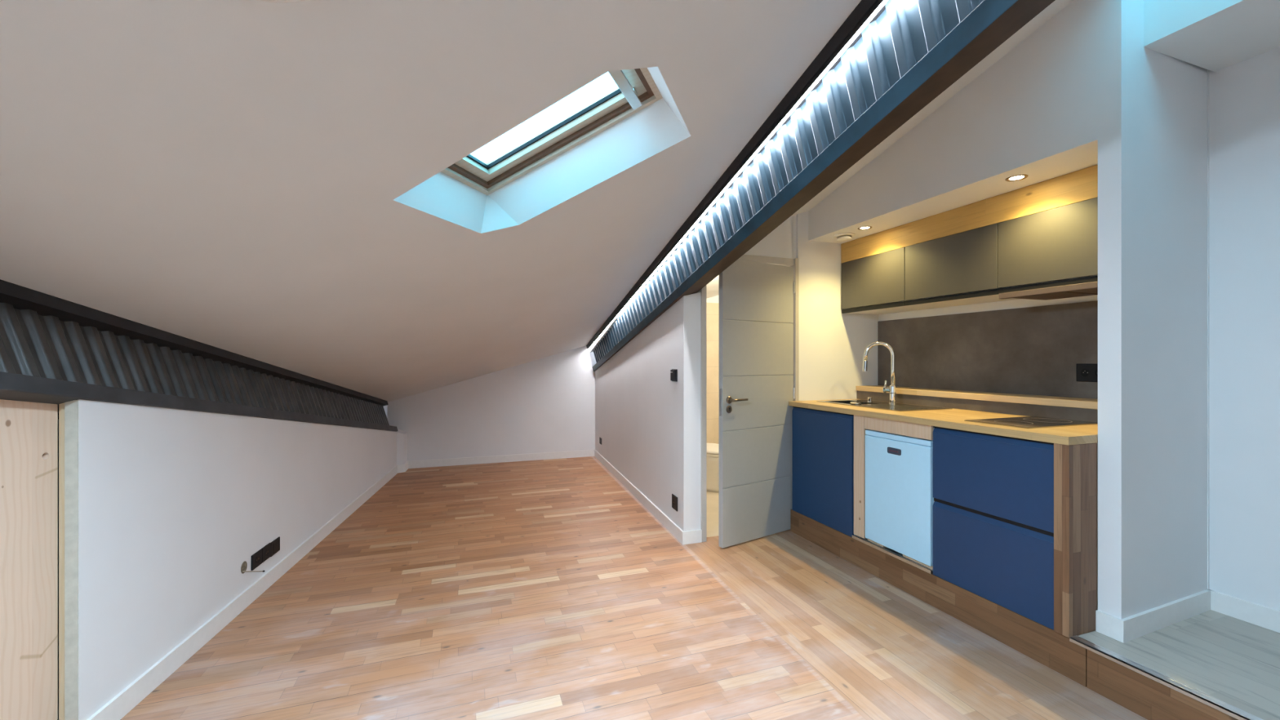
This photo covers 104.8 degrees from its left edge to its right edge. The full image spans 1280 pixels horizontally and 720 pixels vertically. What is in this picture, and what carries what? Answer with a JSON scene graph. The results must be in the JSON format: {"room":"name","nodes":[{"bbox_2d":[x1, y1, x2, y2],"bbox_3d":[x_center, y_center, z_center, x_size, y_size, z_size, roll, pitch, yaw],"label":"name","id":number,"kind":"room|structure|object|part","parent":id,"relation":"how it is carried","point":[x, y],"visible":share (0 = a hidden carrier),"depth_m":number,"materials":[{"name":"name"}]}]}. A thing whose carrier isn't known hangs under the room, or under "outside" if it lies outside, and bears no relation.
{"room":"studio apartment","nodes":[
{"label":"studio apartment","id":0,"kind":"room"},
{"bbox_2d":[57,399,397,719],"bbox_3d":[-2.603,0.725,3.818,0.419,1.190,4.542,0,0,-13],"label":"wall","id":1,"kind":"structure","parent":0,"point":[173,504],"depth_m":2.12,"materials":[{"name":"white paint"}]},
{"bbox_2d":[0,399,57,719],"bbox_3d":[-1.802,0.621,1.003,0.032,1.379,1.298,0,0,-13],"label":"door","id":2,"kind":"structure","parent":1,"relation":"in","point":[28,430],"depth_m":1.54,"materials":[{"name":"brown wood"}]},
{"bbox_2d":[58,403,64,719],"bbox_3d":[-1.949,0.727,1.747,0.016,1.186,0.215,0,0,-13],"label":"door frame","id":3,"kind":"structure","parent":1,"relation":"attached to","point":[61,406],"depth_m":1.64,"materials":[{"name":"brown wood"}]},
{"bbox_2d":[64,400,78,719],"bbox_3d":[-1.900,0.727,1.650,0.033,1.186,0.004,0,0,-19],"label":"wall edge","id":4,"kind":"structure","parent":1,"relation":"attached to","point":[71,407],"depth_m":1.65,"materials":[{"name":"white paint"}]},
{"bbox_2d":[0,279,398,431],"bbox_3d":[-2.164,0.083,2.348,0.258,1.576,7.138,0,0,-13],"label":"ceiling beam","id":5,"kind":"structure","parent":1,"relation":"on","point":[54,350],"depth_m":2.05,"materials":[{"name":"metal"}]},
{"bbox_2d":[87,465,397,719],"bbox_3d":[-2.354,1.275,3.703,0.013,0.090,4.195,0,0,-13],"label":"baseboard","id":6,"kind":"structure","parent":1,"relation":"attached to","point":[137,691],"depth_m":2.36,"materials":[{"name":"white paint"}]},
{"bbox_2d":[240,560,264,573],"bbox_3d":[-2.099,1.121,2.663,0.033,0.093,0.124,0,0,19],"label":"door stop","id":7,"kind":"object","parent":1,"relation":"attached to","point":[244,566],"visible":1,"depth_m":2.64,"materials":[{"name":"paint"}]},
{"bbox_2d":[251,549,262,570],"bbox_3d":[-2.130,1.111,2.746,0.015,0.082,0.101,0,0,-13],"label":"wall socket","id":8,"kind":"object","parent":1,"relation":"attached to","point":[256,558],"visible":0.99,"depth_m":2.74,"materials":[{"name":"black plastic"}]},
{"bbox_2d":[261,542,271,563],"bbox_3d":[-2.153,1.111,2.845,0.015,0.082,0.095,0,0,-13],"label":"wall socket","id":9,"kind":"object","parent":1,"relation":"attached to","point":[266,550],"visible":1,"depth_m":2.84,"materials":[{"name":"black plastic"}]},
{"bbox_2d":[271,537,279,556],"bbox_3d":[-2.179,1.115,2.947,0.010,0.082,0.108,0,0,-13],"label":"blank plate","id":10,"kind":"object","parent":1,"relation":"attached to","point":[275,544],"visible":1,"depth_m":2.94,"materials":[{"name":"black plastic"}]},
{"bbox_2d":[396,429,407,465],"bbox_3d":[-2.861,1.070,5.879,0.140,0.500,0.250,0,0,-19],"label":"wall","id":11,"kind":"structure","parent":0,"point":[402,436],"depth_m":5.81,"materials":[{"name":"white paint"}]},
{"bbox_2d":[0,0,861,402],"bbox_3d":[-1.156,-0.511,1.998,4.047,2.994,9.136,0,0,-19],"label":"ceiling","id":12,"kind":"structure","parent":0,"point":[260,180],"depth_m":1.56,"materials":[{"name":"white paint"}]},
{"bbox_2d":[440,67,662,195],"bbox_3d":[-0.424,-0.982,1.951,0.996,0.411,0.661,0,0,20],"label":"window","id":13,"kind":"structure","parent":12,"relation":"attached to","point":[637,90],"depth_m":2.16,"materials":[{"name":"brown wood"}]},
{"bbox_2d":[586,0,1055,371],"bbox_3d":[0.585,-0.841,2.537,0.256,2.002,8.833,0,0,-16],"label":"steel beam","id":14,"kind":"structure","parent":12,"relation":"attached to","point":[910,52],"depth_m":1.92,"materials":[{"name":"metal"}]},
{"bbox_3d":[0.498,-0.954,2.496,0.025,1.618,8.798,0,0,-16],"label":"led strip","id":15,"kind":"part","parent":14,"relation":"part of","materials":[{"name":"white plastic"}]},
{"bbox_2d":[383,346,595,461],"bbox_3d":[-1.953,0.431,6.389,2.950,1.778,0.150,0,0,-19],"label":"wall","id":16,"kind":"structure","parent":0,"point":[547,404],"depth_m":6.40,"materials":[{"name":"white paint"}]},
{"bbox_2d":[397,449,594,473],"bbox_3d":[-1.735,1.275,6.258,2.445,0.090,0.241,0,0,-19],"label":"baseboard","id":17,"kind":"structure","parent":16,"relation":"attached to","point":[585,453],"depth_m":6.32,"materials":[{"name":"white paint"}]},
{"bbox_2d":[120,456,1147,719],"bbox_3d":[-0.291,1.380,2.336,5.800,0.120,9.000,0,0,-19],"label":"floor","id":18,"kind":"structure","parent":0,"point":[540,589],"depth_m":2.40,"materials":[{"name":"brown wood"}]},
{"bbox_2d":[706,443,719,492],"bbox_3d":[0.748,1.108,5.111,0.384,0.425,0.563,0,0,-19],"label":"toilet","id":19,"kind":"object","parent":18,"relation":"on","point":[713,449],"visible":0.22,"depth_m":4.92,"materials":[{"name":"white ceramic"}]},
{"bbox_3d":[0.750,0.944,5.107,0.380,0.022,0.549,0,0,-19],"label":"seat","id":20,"kind":"part","parent":19,"relation":"part of","materials":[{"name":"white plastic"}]},
{"bbox_3d":[0.750,0.912,5.106,0.384,0.033,0.553,0,0,-19],"label":"lid","id":21,"kind":"part","parent":19,"relation":"part of","materials":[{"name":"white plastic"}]},
{"bbox_2d":[791,509,1086,687],"bbox_3d":[1.488,1.236,2.900,0.016,0.168,1.924,0,0,-19],"label":"board","id":22,"kind":"object","parent":18,"relation":"on","point":[1033,639],"visible":1,"depth_m":2.49,"materials":[{"name":"brown wood"}]},
{"bbox_2d":[792,406,868,537],"bbox_3d":[1.537,0.751,3.586,0.563,0.798,0.643,0,0,-19],"label":"base cabinet","id":23,"kind":"object","parent":22,"relation":"on","point":[823,441],"visible":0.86,"depth_m":3.45,"materials":[{"name":"blue wood"}]},
{"bbox_2d":[852,534,933,573],"bbox_3d":[1.726,1.134,3.015,0.545,0.036,0.575,0,0,-19],"label":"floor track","id":24,"kind":"object","parent":22,"relation":"on","point":[891,552],"depth_m":2.89,"materials":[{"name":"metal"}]},
{"bbox_2d":[853,414,866,538],"bbox_3d":[1.403,0.739,3.149,0.019,0.771,0.087,0,0,-19],"label":"cabinet filler","id":25,"kind":"object","parent":24,"relation":"on","point":[860,434],"visible":0.76,"depth_m":3.13,"materials":[{"name":"brown wood"}]},
{"bbox_3d":[1.470,1.127,3.053,0.036,0.023,0.125,0,0,-19],"label":"packing strip","id":26,"kind":"part","parent":24,"relation":"part of","materials":[{"name":"brown wood"}]},
{"bbox_2d":[865,427,933,566],"bbox_3d":[1.732,0.788,2.965,0.526,0.701,0.464,0,0,-19],"label":"dishwasher","id":27,"kind":"object","parent":24,"relation":"on","point":[900,500],"visible":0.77,"depth_m":2.85,"materials":[{"name":"white metal"}]},
{"bbox_3d":[1.571,1.127,2.767,0.036,0.023,0.200,0,0,-19],"label":"packing strip","id":28,"kind":"part","parent":24,"relation":"part of","materials":[{"name":"brown wood"}]},
{"bbox_2d":[933,426,1097,638],"bbox_3d":[1.933,0.751,2.437,0.577,0.798,0.652,0,0,-19],"label":"base cabinet","id":29,"kind":"object","parent":22,"relation":"on","point":[993,495],"depth_m":2.22,"materials":[{"name":"blue wood"}]},
{"bbox_2d":[788,399,1097,444],"bbox_3d":[1.765,0.334,3.025,0.660,0.034,1.874,0,0,-19],"label":"countertop","id":30,"kind":"structure","parent":29,"relation":"on","point":[954,419],"depth_m":2.63,"materials":[{"name":"brown wood"}]},
{"bbox_2d":[862,341,897,404],"bbox_3d":[1.726,0.090,3.553,0.223,0.445,0.064,0,0,27],"label":"mixer tap","id":31,"kind":"object","parent":30,"relation":"on","point":[892,388],"visible":1,"depth_m":3.51,"materials":[{"name":"silver metal"}]},
{"bbox_3d":[1.718,0.029,3.545,0.204,0.323,0.026,0,0,23],"label":"spout","id":32,"kind":"part","parent":31,"relation":"part of","materials":[{"name":"silver metal"}]},
{"bbox_3d":[1.769,0.212,3.537,0.042,0.048,0.048,0,0,41],"label":"handle","id":33,"kind":"part","parent":31,"relation":"part of","materials":[{"name":"silver metal"}]},
{"bbox_2d":[888,385,897,404],"bbox_3d":[1.800,0.246,3.510,0.052,0.133,0.052,0,0,-19],"label":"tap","id":34,"kind":"object","parent":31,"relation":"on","point":[892,388],"depth_m":3.49,"materials":[{"name":"silver metal"}]},
{"bbox_2d":[816,396,952,411],"bbox_3d":[1.678,0.347,3.467,0.435,0.135,0.770,0,0,-19],"label":"sink","id":35,"kind":"object","parent":30,"relation":"in","point":[868,403],"visible":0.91,"depth_m":3.39,"materials":[{"name":"metal"}]},
{"bbox_2d":[831,400,875,404],"bbox_3d":[1.561,0.365,3.641,0.238,0.097,0.303,0,0,-19],"label":"basin","id":36,"kind":"object","parent":35,"relation":"in","point":[851,402],"depth_m":3.68,"materials":[{"name":"silver metal"}]},
{"bbox_3d":[1.732,0.296,3.714,0.036,0.033,0.036,0,0,-19],"label":"waste knob","id":37,"kind":"part","parent":35,"relation":"part of","materials":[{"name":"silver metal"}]},
{"bbox_2d":[864,416,933,439],"bbox_3d":[1.497,0.393,2.884,0.017,0.079,0.473,0,0,-19],"label":"rail","id":38,"kind":"object","parent":30,"relation":"attached to","point":[905,428],"visible":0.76,"depth_m":2.85,"materials":[{"name":"brown wood"}]},
{"bbox_2d":[857,391,1097,422],"bbox_3d":[2.187,0.294,3.175,0.231,0.091,1.874,0,0,-19],"label":"upstand","id":39,"kind":"object","parent":30,"relation":"on","point":[1020,409],"visible":0.29,"depth_m":2.98,"materials":[{"name":"brown wood"}]},
{"bbox_2d":[855,385,1097,409],"bbox_3d":[2.176,0.230,3.171,0.230,0.038,1.874,0,0,-19],"label":"ledge shelf","id":40,"kind":"object","parent":39,"relation":"on","point":[1077,402],"visible":0.56,"depth_m":2.99,"materials":[{"name":"brown wood"}]},
{"bbox_2d":[964,416,1097,428],"bbox_3d":[1.984,0.313,2.501,0.530,0.007,0.310,0,0,-19],"label":"cooktop","id":41,"kind":"object","parent":30,"relation":"in","point":[1025,422],"visible":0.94,"depth_m":2.45,"materials":[{"name":"black glass"}]},
{"bbox_3d":[1.675,0.549,2.373,0.019,0.375,0.582,0,0,-19],"label":"drawer","id":42,"kind":"part","parent":29,"relation":"part of","materials":[{"name":"blue wood"}]},
{"bbox_3d":[1.675,0.953,2.373,0.019,0.394,0.582,0,0,-19],"label":"drawer","id":43,"kind":"part","parent":29,"relation":"part of","materials":[{"name":"blue wood"}]},
{"bbox_3d":[1.845,0.750,2.091,0.182,0.795,0.056,0,0,-19],"label":"end panel","id":44,"kind":"part","parent":29,"relation":"part of","materials":[{"name":"brown wood"}]},
{"bbox_2d":[595,292,701,531],"bbox_3d":[-0.089,0.413,5.190,0.138,1.814,3.396,0,0,-16],"label":"wall","id":45,"kind":"structure","parent":0,"point":[648,424],"depth_m":4.02,"materials":[{"name":"white paint"}]},
{"bbox_2d":[594,449,702,544],"bbox_3d":[-0.090,1.275,5.170,0.150,0.090,3.384,0,0,-16],"label":"baseboard","id":46,"kind":"structure","parent":45,"relation":"attached to","point":[694,536],"depth_m":4.10,"materials":[{"name":"white paint"}]},
{"bbox_2d":[670,368,677,382],"bbox_3d":[0.253,0.115,3.709,0.022,0.092,0.106,0,0,-16],"label":"thermostat","id":47,"kind":"object","parent":45,"relation":"attached to","point":[673,372],"visible":1,"depth_m":3.67,"materials":[{"name":"black plastic"}]},
{"bbox_2d":[671,493,677,511],"bbox_3d":[0.258,1.070,3.705,0.015,0.104,0.110,0,0,-16],"label":"wall socket","id":48,"kind":"object","parent":45,"relation":"attached to","point":[674,499],"visible":1,"depth_m":3.69,"materials":[{"name":"black plastic"}]},
{"bbox_2d":[706,302,719,444],"bbox_3d":[0.602,0.320,5.829,1.800,2.000,0.100,0,0,-19],"label":"wall","id":49,"kind":"structure","parent":0,"point":[713,308],"depth_m":5.87,"materials":[{"name":"beige paint"}]},
{"bbox_2d":[706,295,719,302],"bbox_3d":[0.980,-0.065,4.902,1.900,2.770,2.200,0,0,-19],"label":"wall","id":50,"kind":"structure","parent":0,"point":[714,299],"depth_m":5.88,"materials":[{"name":"white paint"}]},
{"bbox_2d":[743,211,879,400],"bbox_3d":[1.279,-0.049,3.913,1.793,2.739,0.115,0,0,-19],"label":"wall","id":51,"kind":"structure","parent":0,"point":[833,344],"depth_m":3.91,"materials":[{"name":"white paint"}]},
{"bbox_2d":[697,254,799,542],"bbox_3d":[0.822,0.265,3.755,0.828,2.110,0.130,0,0,-19],"label":"door frame","id":52,"kind":"structure","parent":51,"relation":"attached to","point":[789,262],"depth_m":3.59,"materials":[{"name":"white wood"}]},
{"bbox_2d":[719,258,795,547],"bbox_3d":[0.863,0.294,3.659,0.745,2.028,0.163,0,0,-37],"label":"door","id":53,"kind":"structure","parent":51,"relation":"in","point":[756,299],"depth_m":3.59,"materials":[{"name":"grey paint"}]},
{"bbox_3d":[0.561,0.295,3.444,0.002,0.190,0.023,0,0,-33],"label":"lock plate","id":54,"kind":"part","parent":53,"relation":"part of","materials":[{"name":"metal"}]},
{"bbox_3d":[0.636,0.280,3.440,0.052,0.052,0.045,0,0,-33],"label":"handle","id":55,"kind":"part","parent":53,"relation":"part of","materials":[{"name":"silver metal"}]},
{"bbox_3d":[0.699,0.280,3.455,0.139,0.018,0.029,0,0,-33],"label":"lever","id":56,"kind":"part","parent":53,"relation":"part of","materials":[{"name":"silver metal"}]},
{"bbox_2d":[589,0,1073,352],"bbox_3d":[1.391,-1.497,2.874,2.470,2.891,9.100,0,0,-19],"label":"ceiling","id":57,"kind":"structure","parent":0,"point":[713,287],"depth_m":2.75,"materials":[{"name":"white paint"}]},
{"bbox_2d":[808,0,1097,244],"bbox_3d":[1.964,-1.373,3.096,0.706,0.876,1.879,0,0,-19],"label":"ceiling","id":58,"kind":"structure","parent":0,"point":[1033,113],"depth_m":2.52,"materials":[{"name":"white paint"}]},
{"bbox_2d":[833,232,855,241],"bbox_3d":[1.528,-0.915,3.690,0.150,0.040,0.150,0,0,-19],"label":"ceiling vent","id":59,"kind":"object","parent":58,"relation":"in","point":[842,237],"visible":1,"depth_m":3.66,"materials":[{"name":"white plastic"}]},
{"bbox_2d":[857,226,871,230],"bbox_3d":[1.590,-0.933,3.489,0.094,0.004,0.094,0,0,-19],"label":"recessed light","id":60,"kind":"object","parent":58,"relation":"in","point":[863,228],"visible":1,"depth_m":3.49,"materials":[{"name":"silver metal"}]},
{"bbox_2d":[840,164,1097,262],"bbox_3d":[1.937,-0.856,3.086,0.020,0.156,1.872,0,0,-19],"label":"fascia board","id":61,"kind":"object","parent":58,"relation":"attached to","point":[1080,185],"visible":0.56,"depth_m":2.87,"materials":[{"name":"brown wood"}]},
{"bbox_2d":[1004,173,1028,182],"bbox_3d":[1.931,-0.933,2.530,0.094,0.004,0.094,0,0,-19],"label":"recessed light","id":62,"kind":"object","parent":58,"relation":"in","point":[1018,177],"visible":1,"depth_m":2.53,"materials":[{"name":"silver metal"}]},
{"bbox_2d":[879,47,1279,610],"bbox_3d":[2.957,-0.630,1.587,0.168,3.900,5.435,0,0,-19],"label":"wall","id":63,"kind":"structure","parent":0,"point":[1244,96],"depth_m":2.18,"materials":[{"name":"white paint"}]},
{"bbox_2d":[841,247,944,314],"bbox_3d":[1.896,-0.575,3.739,0.382,0.402,0.608,0,0,-19],"label":"upper cabinet","id":64,"kind":"object","parent":63,"relation":"attached to","point":[875,284],"visible":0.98,"depth_m":3.65,"materials":[{"name":"grey laminate"}]},
{"bbox_3d":[1.728,-0.389,3.680,0.014,0.030,0.608,0,0,-19],"label":"grip rail","id":65,"kind":"part","parent":64,"relation":"part of","materials":[{"name":"black plastic"}]},
{"bbox_3d":[1.725,-0.592,3.678,0.019,0.369,0.606,0,0,-19],"label":"cabinet door","id":66,"kind":"part","parent":64,"relation":"part of","materials":[{"name":"grey wood"}]},
{"bbox_2d":[905,222,1018,306],"bbox_3d":[2.101,-0.575,3.155,0.382,0.402,0.626,0,0,-19],"label":"upper cabinet","id":67,"kind":"object","parent":63,"relation":"attached to","point":[961,268],"visible":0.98,"depth_m":3.06,"materials":[{"name":"grey laminate"}]},
{"bbox_3d":[1.933,-0.389,3.096,0.014,0.030,0.626,0,0,-19],"label":"grip rail","id":68,"kind":"part","parent":67,"relation":"part of","materials":[{"name":"black plastic"}]},
{"bbox_2d":[877,300,1097,399],"bbox_3d":[2.290,-0.036,3.212,0.011,0.570,1.875,0,0,-19],"label":"backsplash","id":69,"kind":"structure","parent":63,"relation":"attached to","point":[1037,350],"depth_m":3.17,"materials":[{"name":"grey stone"}]},
{"bbox_2d":[1075,363,1097,382],"bbox_3d":[2.461,0.070,2.684,0.015,0.100,0.150,0,0,-19],"label":"wall socket","id":70,"kind":"object","parent":69,"relation":"attached to","point":[1085,372],"visible":0.74,"depth_m":2.71,"materials":[{"name":"black plastic"}]},
{"bbox_2d":[997,197,1097,293],"bbox_3d":[2.310,-0.575,2.561,0.382,0.402,0.629,0,0,-19],"label":"upper cabinet","id":71,"kind":"object","parent":63,"relation":"attached to","point":[1057,246],"visible":0.53,"depth_m":2.54,"materials":[{"name":"grey laminate"}]},
{"bbox_3d":[2.142,-0.389,2.502,0.014,0.030,0.629,0,0,-19],"label":"grip rail","id":72,"kind":"part","parent":71,"relation":"part of","materials":[{"name":"black plastic"}]},
{"bbox_2d":[999,281,1097,300],"bbox_3d":[2.267,-0.357,2.530,0.365,0.034,0.590,0,0,-19],"label":"extractor hood","id":73,"kind":"object","parent":71,"relation":"attached to","point":[1085,289],"visible":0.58,"depth_m":2.56,"materials":[{"name":"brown metal"}]},
{"bbox_2d":[1208,589,1279,632],"bbox_3d":[3.203,1.104,0.639,0.013,0.088,3.483,0,0,-19],"label":"baseboard","id":74,"kind":"structure","parent":63,"relation":"attached to","point":[1258,615],"depth_m":2.17,"materials":[{"name":"white paint"}]},
{"bbox_2d":[1097,0,1207,618],"bbox_3d":[2.301,-0.366,2.177,0.734,3.029,0.080,0,0,-19],"label":"wall partition","id":75,"kind":"structure","parent":0,"point":[1153,105],"depth_m":2.09,"materials":[{"name":"white paint"}]},
{"bbox_2d":[1095,589,1211,643],"bbox_3d":[2.288,1.104,2.165,0.728,0.088,0.094,0,0,-19],"label":"baseboard","id":76,"kind":"structure","parent":75,"relation":"attached to","point":[1126,629],"depth_m":2.09,"materials":[{"name":"white paint"}]},
{"bbox_2d":[1077,609,1279,719],"bbox_3d":[2.866,1.234,0.550,1.028,0.172,3.538,0,0,-19],"label":"platform","id":77,"kind":"object","parent":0,"point":[1233,661],"visible":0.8,"depth_m":1.91,"materials":[{"name":"grey plastic"}]},
{"bbox_2d":[1086,648,1238,719],"bbox_3d":[2.381,1.236,0.359,0.016,0.168,3.458,0,0,-19],"label":"board","id":78,"kind":"object","parent":77,"relation":"attached to","point":[1151,700],"visible":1,"depth_m":1.82,"materials":[{"name":"brown wood"}]},
{"bbox_2d":[1069,635,1262,719],"bbox_3d":[2.379,1.153,0.389,0.040,0.020,3.517,0,0,-19],"label":"trim","id":79,"kind":"structure","parent":77,"relation":"attached to","point":[1236,713],"depth_m":1.76,"materials":[{"name":"metal"}]},
{"bbox_2d":[1143,0,1279,71],"bbox_3d":[2.954,-1.951,0.541,0.547,1.258,3.462,0,0,-19],"label":"ceiling","id":80,"kind":"structure","parent":0,"point":[1212,35],"depth_m":2.01,"materials":[{"name":"white paint"}]}
]}

